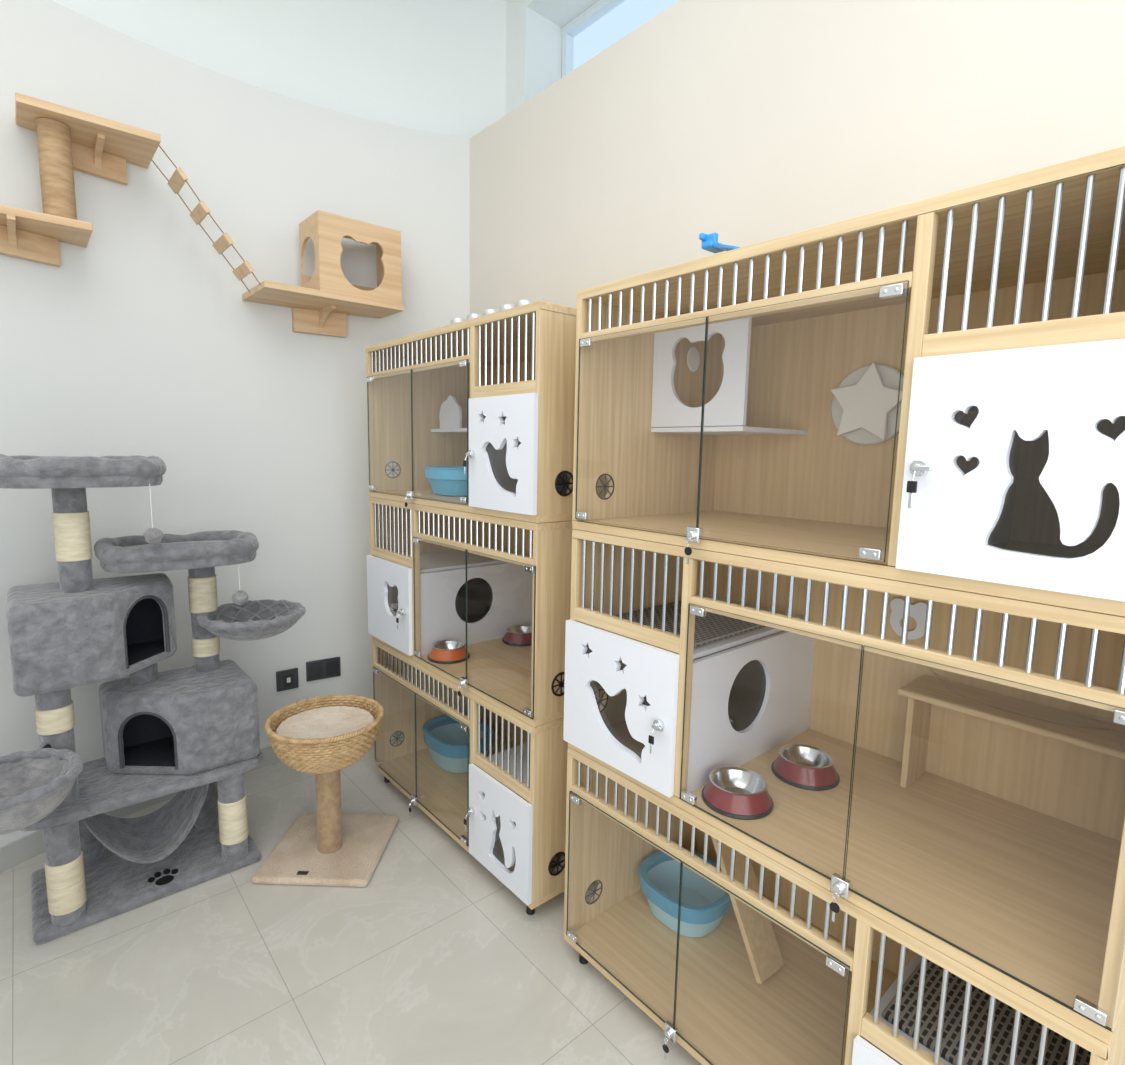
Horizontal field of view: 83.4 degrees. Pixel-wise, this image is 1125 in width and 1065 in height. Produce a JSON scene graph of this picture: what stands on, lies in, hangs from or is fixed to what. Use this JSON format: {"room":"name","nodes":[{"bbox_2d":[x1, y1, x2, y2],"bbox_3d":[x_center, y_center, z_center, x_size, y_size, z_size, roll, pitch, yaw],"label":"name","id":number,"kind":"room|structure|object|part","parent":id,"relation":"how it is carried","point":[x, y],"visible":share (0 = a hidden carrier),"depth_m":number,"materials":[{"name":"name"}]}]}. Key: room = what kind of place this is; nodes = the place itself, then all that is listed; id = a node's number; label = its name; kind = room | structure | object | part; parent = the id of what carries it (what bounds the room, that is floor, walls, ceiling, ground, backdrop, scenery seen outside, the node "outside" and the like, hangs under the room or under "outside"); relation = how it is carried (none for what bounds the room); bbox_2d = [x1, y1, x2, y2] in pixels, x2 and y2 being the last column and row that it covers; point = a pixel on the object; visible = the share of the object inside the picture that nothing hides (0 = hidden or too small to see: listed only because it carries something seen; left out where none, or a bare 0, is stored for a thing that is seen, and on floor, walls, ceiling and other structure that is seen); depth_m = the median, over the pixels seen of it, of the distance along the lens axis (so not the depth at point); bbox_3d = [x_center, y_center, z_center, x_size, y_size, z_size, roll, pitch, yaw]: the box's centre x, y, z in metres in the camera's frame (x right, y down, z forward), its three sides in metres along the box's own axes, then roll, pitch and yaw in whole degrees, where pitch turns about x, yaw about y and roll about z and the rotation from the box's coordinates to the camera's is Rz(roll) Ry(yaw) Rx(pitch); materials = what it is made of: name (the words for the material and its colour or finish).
{"room":"cat boarding room","nodes":[
{"label":"cat boarding room","id":0,"kind":"room"},
{"bbox_2d":[0,0,469,846],"bbox_3d":[-1.526,-0.245,1.709,1.147,2.891,3.728,3,8,17],"label":"wall","id":1,"kind":"structure","parent":0,"point":[143,340],"depth_m":2.54,"materials":[{"name":"paint"}]},
{"bbox_2d":[0,92,160,266],"bbox_3d":[-1.680,-1.115,2.056,0.615,0.441,0.284,-5,10,-40],"label":"shelf","id":2,"kind":"object","parent":1,"relation":"attached to","point":[68,139],"visible":1,"depth_m":2.03,"materials":[{"name":"brown wood"}]},
{"bbox_2d":[0,732,401,872],"bbox_3d":[-1.517,1.149,1.870,0.922,0.085,3.452,4,8,20],"label":"baseboard","id":3,"kind":"structure","parent":1,"relation":"attached to","point":[12,854],"depth_m":2.23,"materials":[{"name":"grey tile"}]},
{"bbox_2d":[276,668,298,691],"bbox_3d":[-1.261,0.676,2.894,0.095,0.095,0.014,-5,9,-38],"label":"wall socket","id":4,"kind":"object","parent":1,"relation":"attached to","point":[285,679],"visible":1,"depth_m":2.89,"materials":[{"name":"grey"}]},
{"bbox_2d":[242,280,403,337],"bbox_3d":[-1.008,-0.924,2.683,0.571,0.126,0.313,-5,10,-40],"label":"wall shelf","id":5,"kind":"object","parent":1,"relation":"attached to","point":[314,311],"visible":1,"depth_m":2.68,"materials":[{"name":"brown wood"}]},
{"bbox_2d":[152,145,260,292],"bbox_3d":[-1.316,-1.143,2.341,0.316,0.410,0.170,-5,10,-40],"label":"bridge","id":6,"kind":"object","parent":5,"relation":"on","point":[178,179],"visible":1,"depth_m":2.32,"materials":[{"name":"brown"}]},
{"bbox_2d":[299,210,401,304],"bbox_3d":[-0.903,-1.143,2.700,0.354,0.306,0.220,-5,10,-40],"label":"house","id":7,"kind":"object","parent":5,"relation":"on","point":[326,230],"visible":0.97,"depth_m":2.60,"materials":[{"name":"brown wood"}]},
{"bbox_3d":[-1.037,-1.126,2.594,0.012,0.294,0.208,-5,10,-40],"label":"panel","id":8,"kind":"part","parent":7,"relation":"part of","materials":[{"name":"brown wood"}]},
{"bbox_3d":[-0.973,-1.052,2.791,0.330,0.100,0.012,-5,10,-40],"label":"panel","id":9,"kind":"part","parent":7,"relation":"part of","materials":[{"name":"brown wood"}]},
{"bbox_3d":[-0.901,-1.289,2.681,0.354,0.012,0.220,-5,10,-40],"label":"roof panel","id":10,"kind":"part","parent":7,"relation":"part of","materials":[{"name":"brown wood"}]},
{"bbox_3d":[-0.778,-1.150,2.816,0.012,0.294,0.208,-5,10,-40],"label":"panel","id":11,"kind":"part","parent":7,"relation":"part of","materials":[{"name":"brown wood"}]},
{"bbox_2d":[306,657,340,681],"bbox_3d":[-1.130,0.646,2.985,0.155,0.095,0.012,-4,9,-33],"label":"wall socket","id":12,"kind":"object","parent":1,"relation":"attached to","point":[330,667],"visible":1,"depth_m":2.98,"materials":[{"name":"grey"}]},
{"bbox_2d":[52,0,505,138],"bbox_3d":[-1.590,-2.041,1.626,1.149,0.729,3.997,5,8,25],"label":"ceiling","id":13,"kind":"structure","parent":0,"point":[432,66],"depth_m":2.88,"materials":[{"name":"white paint"}]},
{"bbox_2d":[0,736,701,1064],"bbox_3d":[0.134,1.432,0.460,4.000,0.050,6.400,-5,10,-40],"label":"floor","id":14,"kind":"structure","parent":0,"point":[435,960],"depth_m":1.75,"materials":[{"name":"tile"}]},
{"bbox_2d":[0,454,305,944],"bbox_3d":[-1.303,0.469,1.996,1.015,1.411,0.661,-5,10,-40],"label":"cat tree","id":15,"kind":"object","parent":14,"relation":"on","point":[186,730],"visible":1,"depth_m":2.02,"materials":[{"name":"grey fabric"}]},
{"bbox_2d":[0,744,83,834],"bbox_3d":[-1.475,0.704,1.686,0.320,0.147,0.368,-5,10,-40],"label":"hanging basket","id":16,"kind":"object","parent":15,"relation":"on","point":[34,783],"depth_m":1.75,"materials":[{"name":"grey fabric"}]},
{"bbox_3d":[-1.510,0.632,1.887,0.082,0.367,0.082,-5,10,-40],"label":"post","id":17,"kind":"part","parent":15,"relation":"part of","materials":[{"name":"fabric"}]},
{"bbox_3d":[-1.482,1.001,1.878,0.082,0.312,0.082,-5,10,-40],"label":"post","id":18,"kind":"part","parent":15,"relation":"part of","materials":[{"name":"wicker"}]},
{"bbox_3d":[-1.484,0.016,1.912,0.082,0.327,0.082,-5,10,-40],"label":"post","id":19,"kind":"part","parent":15,"relation":"part of","materials":[{"name":"wicker"}]},
{"bbox_3d":[-1.604,0.966,2.133,0.082,0.312,0.082,-5,10,-40],"label":"post","id":20,"kind":"part","parent":15,"relation":"part of","materials":[{"name":"fabric"}]},
{"bbox_3d":[-1.432,0.461,2.155,0.082,0.094,0.082,-5,10,-40],"label":"post","id":21,"kind":"part","parent":15,"relation":"part of","materials":[{"name":"fabric"}]},
{"bbox_3d":[-1.322,0.303,2.004,0.012,0.211,0.182,2,7,8],"label":"arch trim","id":22,"kind":"part","parent":15,"relation":"part of","materials":[{"name":"grey"}]},
{"bbox_3d":[-1.343,0.671,2.044,0.192,0.196,0.012,1,7,0],"label":"arch trim","id":23,"kind":"part","parent":15,"relation":"part of","materials":[{"name":"grey"}]},
{"bbox_2d":[148,869,177,884],"bbox_3d":[-1.315,1.133,2.076,0.081,0.002,0.080,1,7,-1],"label":"print","id":24,"kind":"object","parent":15,"relation":"on","point":[159,876],"depth_m":2.07,"materials":[{"name":"black fabric"}]},
{"bbox_2d":[125,540,225,547],"bbox_3d":[-1.297,0.054,2.146,0.406,0.022,0.283,-5,10,-40],"label":"cushion","id":25,"kind":"object","parent":15,"relation":"on","point":[128,543],"depth_m":2.17,"materials":[{"name":"fabric"}]},
{"bbox_3d":[-1.284,0.290,2.259,0.082,0.412,0.082,-5,10,-40],"label":"post","id":26,"kind":"part","parent":15,"relation":"part of","materials":[{"name":"wicker"}]},
{"bbox_3d":[-1.339,0.941,2.360,0.082,0.312,0.082,-5,10,-40],"label":"post","id":27,"kind":"part","parent":15,"relation":"part of","materials":[{"name":"fabric"}]},
{"bbox_3d":[-1.135,0.969,2.175,0.082,0.312,0.082,-5,10,-40],"label":"post","id":28,"kind":"part","parent":15,"relation":"part of","materials":[{"name":"wicker"}]},
{"bbox_2d":[197,599,305,640],"bbox_3d":[-1.108,0.325,2.264,0.350,0.103,0.351,-5,10,-40],"label":"hanging basket","id":29,"kind":"object","parent":15,"relation":"on","point":[258,619],"depth_m":2.23,"materials":[{"name":"grey fabric"}]},
{"bbox_2d":[252,694,398,886],"bbox_3d":[-0.831,0.893,2.243,0.395,0.523,0.410,1,7,1],"label":"cat tree","id":30,"kind":"object","parent":14,"relation":"on","point":[327,846],"visible":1,"depth_m":2.20,"materials":[{"name":"beige wicker"}]},
{"bbox_2d":[267,698,381,773],"bbox_3d":[-0.826,0.723,2.211,0.375,0.157,0.375,-5,10,-40],"label":"basket","id":31,"kind":"object","parent":30,"relation":"on","point":[328,737],"depth_m":2.16,"materials":[{"name":"wicker"}]},
{"bbox_2d":[275,706,374,752],"bbox_3d":[-0.826,0.721,2.211,0.336,0.103,0.336,-5,10,-40],"label":"cushion","id":32,"kind":"object","parent":30,"relation":"on","point":[322,722],"depth_m":2.20,"materials":[{"name":"fabric"}]},
{"bbox_3d":[-0.831,0.958,2.242,0.084,0.346,0.084,-5,10,-40],"label":"post","id":33,"kind":"part","parent":30,"relation":"part of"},
{"bbox_2d":[366,301,608,914],"bbox_3d":[-0.232,0.212,2.419,0.652,1.851,1.128,-5,10,-40],"label":"tall cabinet","id":34,"kind":"object","parent":14,"relation":"on","point":[488,561],"visible":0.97,"depth_m":2.13,"materials":[{"name":"brown wood"}]},
{"bbox_3d":[-0.667,-0.380,2.429,0.005,0.455,0.373,-5,10,-40],"label":"glass door","id":35,"kind":"part","parent":34,"relation":"part of","materials":[{"name":"grey"}]},
{"bbox_3d":[-0.696,0.282,2.527,0.015,0.337,0.373,-5,10,-40],"label":"door","id":36,"kind":"part","parent":34,"relation":"part of","materials":[{"name":"white laminate"}]},
{"bbox_2d":[385,461,400,477],"bbox_3d":[-0.714,-0.264,2.657,0.072,0.072,0.004,-5,10,-40],"label":"vent","id":37,"kind":"object","parent":34,"relation":"attached to","point":[398,463],"depth_m":2.66,"materials":[{"name":"grey"}]},
{"bbox_2d":[374,503,411,557],"bbox_3d":[-0.671,-0.014,2.495,0.009,0.193,0.318,-5,10,-40],"label":"grille","id":38,"kind":"object","parent":34,"relation":"attached to","point":[377,523],"depth_m":2.50,"materials":[{"name":"silver metal"}]},
{"bbox_2d":[389,602,397,615],"bbox_3d":[-0.726,0.336,2.735,0.072,0.072,0.004,-5,10,-40],"label":"vent","id":39,"kind":"object","parent":34,"relation":"attached to","point":[390,603],"depth_m":2.73,"materials":[{"name":"grey"}]},
{"bbox_3d":[-0.690,0.811,2.584,0.005,0.437,0.373,-5,10,-40],"label":"glass door","id":40,"kind":"part","parent":34,"relation":"part of","materials":[{"name":"grey"}]},
{"bbox_2d":[390,731,404,746],"bbox_3d":[-0.737,0.918,2.811,0.072,0.072,0.004,-5,10,-40],"label":"vent","id":41,"kind":"object","parent":34,"relation":"attached to","point":[402,743],"depth_m":2.82,"materials":[{"name":"grey"}]},
{"bbox_3d":[-0.609,0.304,2.398,0.024,0.026,0.035,-5,10,-40],"label":"handle","id":42,"kind":"part","parent":34,"relation":"part of","materials":[{"name":"silver metal"}]},
{"bbox_2d":[371,328,469,372],"bbox_3d":[-0.528,-0.642,2.260,0.009,0.092,0.720,-5,10,-40],"label":"grille","id":43,"kind":"object","parent":34,"relation":"attached to","point":[436,333],"depth_m":2.21,"materials":[{"name":"silver metal"}]},
{"bbox_2d":[377,647,469,719],"bbox_3d":[-0.551,0.558,2.416,0.009,0.092,0.720,-5,10,-40],"label":"grille","id":44,"kind":"object","parent":34,"relation":"attached to","point":[446,708],"depth_m":2.37,"materials":[{"name":"wood"}]},
{"bbox_3d":[-0.422,-0.338,2.147,0.005,0.455,0.373,-5,10,-40],"label":"glass door","id":45,"kind":"part","parent":34,"relation":"part of","materials":[{"name":"grey"}]},
{"bbox_3d":[-0.437,0.261,2.229,0.005,0.455,0.362,-5,10,-40],"label":"glass door","id":46,"kind":"part","parent":34,"relation":"part of","materials":[{"name":"grey"}]},
{"bbox_3d":[-0.445,0.852,2.302,0.005,0.437,0.373,-5,10,-40],"label":"glass door","id":47,"kind":"part","parent":34,"relation":"part of","materials":[{"name":"grey"}]},
{"bbox_2d":[424,466,466,496],"bbox_3d":[-0.403,-0.204,2.499,0.262,0.108,0.289,-5,10,-40],"label":"tray","id":48,"kind":"object","parent":34,"relation":"in","point":[444,480],"visible":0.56,"depth_m":2.39,"materials":[{"name":"blue"}]},
{"bbox_2d":[429,479,466,496],"bbox_3d":[-0.403,-0.201,2.500,0.246,0.102,0.271,-5,10,-40],"label":"tub","id":49,"kind":"object","parent":48,"relation":"in","point":[444,487],"depth_m":2.39,"materials":[{"name":"blue"}]},
{"bbox_2d":[427,640,469,663],"bbox_3d":[-0.432,0.449,2.396,0.160,0.050,0.160,-5,10,-40],"label":"pet bowl","id":50,"kind":"object","parent":34,"relation":"in","point":[443,651],"visible":1,"depth_m":2.35,"materials":[{"name":"orange metal"}]},
{"bbox_2d":[431,396,466,432],"bbox_3d":[-0.349,-0.505,2.719,0.309,0.150,0.326,-5,10,-40],"label":"shelf","id":51,"kind":"object","parent":34,"relation":"attached to","point":[450,415],"visible":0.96,"depth_m":2.64,"materials":[{"name":"white laminate"}]},
{"bbox_3d":[-0.471,-0.506,2.655,0.012,0.135,0.166,-5,10,-40],"label":"cloud panel","id":52,"kind":"part","parent":51,"relation":"part of","materials":[{"name":"white laminate"}]},
{"bbox_2d":[450,318,465,323],"bbox_3d":[-0.341,-0.691,2.082,0.058,0.023,0.058,-5,10,-40],"label":"metal cup","id":53,"kind":"object","parent":34,"relation":"on","point":[454,320],"visible":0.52,"depth_m":2.06,"materials":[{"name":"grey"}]},
{"bbox_2d":[422,714,494,772],"bbox_3d":[-0.463,0.940,2.801,0.273,0.144,0.341,-5,10,-40],"label":"tray","id":54,"kind":"object","parent":34,"relation":"in","point":[446,742],"visible":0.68,"depth_m":2.73,"materials":[{"name":"blue plastic"}]},
{"bbox_2d":[429,723,488,772],"bbox_3d":[-0.463,0.944,2.802,0.256,0.136,0.320,-5,10,-40],"label":"tub","id":55,"kind":"object","parent":54,"relation":"in","point":[447,742],"depth_m":2.70,"materials":[{"name":"blue plastic"}]},
{"bbox_3d":[-0.286,-0.243,1.961,0.024,0.026,0.035,-5,10,-40],"label":"handle","id":56,"kind":"part","parent":34,"relation":"part of","materials":[{"name":"silver metal"}]},
{"bbox_3d":[-0.308,0.938,2.115,0.024,0.026,0.035,-5,10,-40],"label":"handle","id":57,"kind":"part","parent":34,"relation":"part of","materials":[{"name":"silver metal"}]},
{"bbox_2d":[467,313,482,319],"bbox_3d":[-0.276,-0.680,2.007,0.058,0.023,0.058,-5,10,-40],"label":"metal cup","id":58,"kind":"object","parent":34,"relation":"on","point":[473,315],"visible":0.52,"depth_m":1.98,"materials":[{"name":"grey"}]},
{"bbox_2d":[418,511,532,558],"bbox_3d":[-0.309,-0.003,2.072,0.009,0.092,0.676,-5,10,-40],"label":"grille","id":59,"kind":"object","parent":34,"relation":"attached to","point":[465,546],"depth_m":2.02,"materials":[{"name":"silver metal"}]},
{"bbox_2d":[483,309,498,315],"bbox_3d":[-0.217,-0.670,1.939,0.058,0.023,0.058,-5,10,-40],"label":"metal cup","id":60,"kind":"object","parent":34,"relation":"on","point":[486,311],"visible":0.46,"depth_m":1.91,"materials":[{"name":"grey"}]},
{"bbox_3d":[-0.199,0.301,1.956,0.005,0.455,0.362,-5,10,-40],"label":"glass door","id":61,"kind":"part","parent":34,"relation":"part of","materials":[{"name":"grey"}]},
{"bbox_3d":[-0.205,0.957,2.026,0.015,0.319,0.331,-5,10,-40],"label":"door","id":62,"kind":"part","parent":34,"relation":"part of","materials":[{"name":"white laminate"}]},
{"bbox_2d":[478,704,529,787],"bbox_3d":[-0.190,0.669,2.006,0.009,0.193,0.276,-5,10,-40],"label":"grille","id":63,"kind":"object","parent":34,"relation":"attached to","point":[504,774],"depth_m":2.00,"materials":[{"name":"silver metal"}]},
{"bbox_3d":[-0.182,-0.233,1.871,0.015,0.337,0.331,-5,10,-40],"label":"door","id":64,"kind":"part","parent":34,"relation":"part of","materials":[{"name":"white laminate"}]},
{"bbox_2d":[499,304,515,310],"bbox_3d":[-0.158,-0.661,1.872,0.058,0.023,0.058,-5,10,-40],"label":"metal cup","id":65,"kind":"object","parent":34,"relation":"on","point":[504,306],"visible":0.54,"depth_m":1.85,"materials":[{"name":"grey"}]},
{"bbox_2d":[479,312,535,385],"bbox_3d":[-0.168,-0.531,1.850,0.009,0.193,0.276,-5,10,-40],"label":"grille","id":66,"kind":"object","parent":34,"relation":"attached to","point":[497,318],"depth_m":1.84,"materials":[{"name":"silver metal"}]},
{"bbox_2d":[502,625,531,646],"bbox_3d":[-0.171,0.425,2.620,0.160,0.050,0.160,-5,10,-40],"label":"pet bowl","id":67,"kind":"object","parent":34,"relation":"in","point":[517,635],"visible":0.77,"depth_m":2.57,"materials":[{"name":"red plastic"}]},
{"bbox_2d":[516,300,533,306],"bbox_3d":[-0.106,-0.652,1.812,0.058,0.023,0.058,-5,10,-40],"label":"metal cup","id":68,"kind":"object","parent":34,"relation":"on","point":[519,302],"visible":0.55,"depth_m":1.79,"materials":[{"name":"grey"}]},
{"bbox_3d":[-0.101,1.175,1.995,0.036,0.055,0.036,-5,10,-40],"label":"leg","id":69,"kind":"part","parent":34,"relation":"part of","materials":[{"name":"black plastic"}]},
{"bbox_2d":[548,852,564,875],"bbox_3d":[-0.016,1.040,1.981,0.075,0.075,0.007,-5,10,-40],"label":"vent","id":70,"kind":"object","parent":34,"relation":"attached to","point":[559,870],"depth_m":1.98,"materials":[{"name":"black plastic"}]},
{"bbox_2d":[551,672,564,695],"bbox_3d":[-0.005,0.458,1.905,0.075,0.075,0.007,-5,10,-40],"label":"vent","id":71,"kind":"object","parent":34,"relation":"attached to","point":[554,675],"depth_m":1.89,"materials":[{"name":"black plastic"}]},
{"bbox_2d":[555,471,572,495],"bbox_3d":[0.007,-0.142,1.827,0.075,0.075,0.007,-5,10,-40],"label":"vent","id":72,"kind":"object","parent":34,"relation":"attached to","point":[569,492],"depth_m":1.82,"materials":[{"name":"black plastic"}]},
{"bbox_2d":[563,146,1124,1064],"bbox_3d":[0.606,0.353,1.455,0.652,1.851,1.156,-5,10,-40],"label":"tall cabinet","id":73,"kind":"object","parent":14,"relation":"on","point":[996,503],"visible":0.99,"depth_m":1.38,"materials":[{"name":"brown wood"}]},
{"bbox_3d":[0.062,1.203,1.808,0.036,0.055,0.036,-5,10,-40],"label":"leg","id":74,"kind":"part","parent":73,"relation":"part of","materials":[{"name":"black plastic"}]},
{"bbox_2d":[585,880,602,904],"bbox_3d":[0.092,1.058,1.857,0.072,0.072,0.004,-5,10,-40],"label":"vent","id":75,"kind":"object","parent":73,"relation":"attached to","point":[597,899],"depth_m":1.86,"materials":[{"name":"grey"}]},
{"bbox_2d":[594,689,607,712],"bbox_3d":[0.103,0.476,1.781,0.072,0.072,0.004,-5,10,-40],"label":"vent","id":76,"kind":"object","parent":73,"relation":"attached to","point":[603,708],"depth_m":1.80,"materials":[{"name":"grey"}]},
{"bbox_2d":[596,473,614,499],"bbox_3d":[0.114,-0.124,1.703,0.072,0.072,0.004,-5,10,-40],"label":"vent","id":77,"kind":"object","parent":73,"relation":"attached to","point":[610,495],"depth_m":1.71,"materials":[{"name":"grey"}]},
{"bbox_3d":[0.133,0.422,1.573,0.015,0.337,0.373,-5,10,-40],"label":"door","id":78,"kind":"part","parent":73,"relation":"part of","materials":[{"name":"white laminate"}]},
{"bbox_3d":[0.143,0.952,1.625,0.005,0.437,0.387,-5,10,-40],"label":"glass door","id":79,"kind":"part","parent":73,"relation":"part of","materials":[{"name":"grey"}]},
{"bbox_2d":[581,540,679,635],"bbox_3d":[0.157,0.126,1.541,0.009,0.193,0.318,-5,10,-40],"label":"grille","id":80,"kind":"object","parent":73,"relation":"attached to","point":[639,628],"depth_m":1.52,"materials":[{"name":"silver metal"}]},
{"bbox_3d":[0.166,-0.239,1.471,0.005,0.455,0.387,-5,10,-40],"label":"glass door","id":81,"kind":"part","parent":73,"relation":"part of","materials":[{"name":"grey"}]},
{"bbox_3d":[0.220,0.444,1.444,0.024,0.026,0.035,-5,10,-40],"label":"handle","id":82,"kind":"part","parent":73,"relation":"part of","materials":[{"name":"silver metal"}]},
{"bbox_2d":[639,849,731,937],"bbox_3d":[0.371,1.088,1.897,0.248,0.115,0.278,-5,10,-40],"label":"tray","id":83,"kind":"object","parent":73,"relation":"in","point":[704,904],"visible":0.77,"depth_m":1.90,"materials":[{"name":"blue plastic"}]},
{"bbox_2d":[614,601,766,647],"bbox_3d":[0.361,0.239,1.732,0.440,0.012,0.305,-5,10,-40],"label":"mat","id":84,"kind":"object","parent":73,"relation":"on","point":[710,628],"visible":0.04,"depth_m":1.67,"materials":[{"name":"fabric"}]},
{"bbox_2d":[577,761,848,951],"bbox_3d":[0.287,0.699,1.452,0.009,0.092,0.746,-5,10,-40],"label":"grille","id":85,"kind":"object","parent":73,"relation":"attached to","point":[821,940],"depth_m":1.38,"materials":[{"name":"beige wood"}]},
{"bbox_2d":[699,233,740,253],"bbox_3d":[0.337,-0.598,1.307,0.060,0.059,0.114,-5,10,-40],"label":"scoop","id":86,"kind":"object","parent":73,"relation":"on","point":[710,243],"visible":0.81,"depth_m":1.32,"materials":[{"name":"blue plastic"}]},
{"bbox_3d":[0.314,-0.613,1.333,0.050,0.036,0.042,-5,10,-40],"label":"handle","id":87,"kind":"part","parent":86,"relation":"part of","materials":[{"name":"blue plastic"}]},
{"bbox_3d":[0.346,-0.583,1.298,0.060,0.032,0.085,-5,10,-40],"label":"blade","id":88,"kind":"part","parent":86,"relation":"part of","materials":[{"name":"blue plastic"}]},
{"bbox_2d":[651,317,806,434],"bbox_3d":[0.471,-0.420,1.765,0.315,0.284,0.302,-5,10,-40],"label":"box","id":89,"kind":"object","parent":73,"relation":"in","point":[728,408],"visible":0.97,"depth_m":1.65,"materials":[{"name":"white laminate"}]},
{"bbox_3d":[0.357,-0.417,1.666,0.012,0.270,0.302,-5,10,-40],"label":"panel","id":90,"kind":"part","parent":89,"relation":"part of","materials":[{"name":"white laminate"}]},
{"bbox_3d":[0.469,-0.286,1.783,0.315,0.012,0.302,-5,10,-40],"label":"panel","id":91,"kind":"part","parent":89,"relation":"part of","materials":[{"name":"white laminate"}]},
{"bbox_2d":[701,766,773,819],"bbox_3d":[0.400,0.589,1.443,0.160,0.050,0.160,-5,10,-40],"label":"pet bowl","id":92,"kind":"object","parent":73,"relation":"in","point":[733,792],"visible":1,"depth_m":1.41,"materials":[{"name":"red metal"}]},
{"bbox_2d":[711,836,783,983],"bbox_3d":[0.480,0.915,1.748,0.111,0.491,0.288,-4,9,-35],"label":"ramp","id":93,"kind":"object","parent":73,"relation":"in","point":[764,954],"visible":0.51,"depth_m":1.69,"materials":[{"name":"brown wood"}]},
{"bbox_2d":[588,219,907,331],"bbox_3d":[0.309,-0.501,1.296,0.009,0.092,0.746,-5,10,-40],"label":"grille","id":94,"kind":"object","parent":73,"relation":"attached to","point":[857,227],"depth_m":1.21,"materials":[{"name":"silver metal"}]},
{"bbox_3d":[0.397,0.995,1.333,0.005,0.437,0.387,-5,10,-40],"label":"glass door","id":95,"kind":"part","parent":73,"relation":"part of","materials":[{"name":"grey"}]},
{"bbox_3d":[0.396,0.401,1.271,0.005,0.455,0.376,-5,10,-40],"label":"glass door","id":96,"kind":"part","parent":73,"relation":"part of","materials":[{"name":"grey"}]},
{"bbox_3d":[0.420,-0.196,1.178,0.005,0.455,0.387,-5,10,-40],"label":"glass door","id":97,"kind":"part","parent":73,"relation":"part of","materials":[{"name":"grey"}]},
{"bbox_2d":[771,744,839,790],"bbox_3d":[0.604,0.577,1.568,0.160,0.050,0.160,-5,10,-40],"label":"pet bowl","id":98,"kind":"object","parent":73,"relation":"in","point":[802,766],"visible":1,"depth_m":1.53,"materials":[{"name":"red metal"}]},
{"bbox_2d":[831,362,903,444],"bbox_3d":[0.787,-0.329,1.622,0.036,0.206,0.204,-5,10,-40],"label":"star scratcher","id":99,"kind":"object","parent":73,"relation":"in","point":[864,403],"visible":0.79,"depth_m":1.61,"materials":[{"name":"white fabric"}]},
{"bbox_3d":[0.642,1.100,1.052,0.015,0.319,0.331,-5,10,-40],"label":"door","id":100,"kind":"part","parent":73,"relation":"part of","materials":[{"name":"white laminate"}]},
{"bbox_2d":[890,598,926,639],"bbox_3d":[0.877,0.220,1.594,0.012,0.100,0.095,-5,10,-40],"label":"toy","id":101,"kind":"object","parent":73,"relation":"attached to","point":[918,610],"visible":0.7,"depth_m":1.59,"materials":[{"name":"white laminate"}]},
{"bbox_2d":[699,561,1124,694],"bbox_3d":[0.529,0.138,1.108,0.009,0.092,0.704,-5,10,-40],"label":"grille","id":102,"kind":"object","parent":73,"relation":"attached to","point":[1055,683],"depth_m":1.03,"materials":[{"name":"beige wood"}]},
{"bbox_3d":[0.561,-0.101,0.987,0.024,0.026,0.035,-5,10,-40],"label":"handle","id":103,"kind":"part","parent":73,"relation":"part of","materials":[{"name":"silver metal"}]},
{"bbox_2d":[873,933,1076,1064],"bbox_3d":[0.657,0.812,1.032,0.009,0.193,0.276,-5,10,-40],"label":"grille","id":104,"kind":"object","parent":73,"relation":"attached to","point":[910,1050],"depth_m":1.05,"materials":[{"name":"silver metal"}]},
{"bbox_3d":[0.643,0.443,0.986,0.005,0.455,0.376,-5,10,-40],"label":"glass door","id":105,"kind":"part","parent":73,"relation":"part of","materials":[{"name":"grey"}]},
{"bbox_2d":[882,960,1090,1064],"bbox_3d":[0.860,0.907,1.220,0.440,0.012,0.290,-5,10,-40],"label":"mat","id":106,"kind":"object","parent":73,"relation":"on","point":[1057,1048],"visible":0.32,"depth_m":1.16,"materials":[{"name":"grey plastic"}]},
{"bbox_3d":[0.664,-0.090,0.897,0.015,0.337,0.331,-5,10,-40],"label":"door","id":107,"kind":"part","parent":73,"relation":"part of","materials":[{"name":"white laminate"}]},
{"bbox_2d":[897,675,1124,787],"bbox_3d":[0.990,0.508,1.379,0.158,0.249,0.455,-5,10,-40],"label":"shelf","id":108,"kind":"object","parent":73,"relation":"in","point":[924,691],"visible":1,"depth_m":1.39,"materials":[{"name":"brown wood"}]},
{"bbox_3d":[0.865,0.493,1.540,0.120,0.233,0.014,-5,10,-40],"label":"leg","id":109,"kind":"part","parent":108,"relation":"part of","materials":[{"name":"brown wood"}]},
{"bbox_2d":[937,165,1124,332],"bbox_3d":[0.679,-0.388,0.876,0.009,0.193,0.276,-5,10,-40],"label":"grille","id":110,"kind":"object","parent":73,"relation":"attached to","point":[1057,177],"depth_m":0.88,"materials":[{"name":"silver metal"}]},
{"bbox_2d":[506,0,597,113],"bbox_3d":[1.625,-1.915,1.132,0.300,0.729,6.000,-5,10,-40],"label":"wall","id":111,"kind":"structure","parent":0,"point":[533,27],"depth_m":3.01,"materials":[{"name":"white paint"}]},
{"bbox_2d":[561,0,624,77],"bbox_3d":[1.246,-2.013,1.711,0.050,0.500,3.790,-5,10,-40],"label":"window","id":112,"kind":"structure","parent":111,"relation":"in","point":[600,8],"depth_m":3.02,"materials":[{"name":"white"}]},
{"bbox_2d":[470,0,1124,314],"bbox_3d":[1.422,-0.116,1.152,0.234,2.891,5.900,-5,10,-40],"label":"wall","id":113,"kind":"structure","parent":0,"point":[745,122],"depth_m":1.82,"materials":[{"name":"paint"}]}
]}

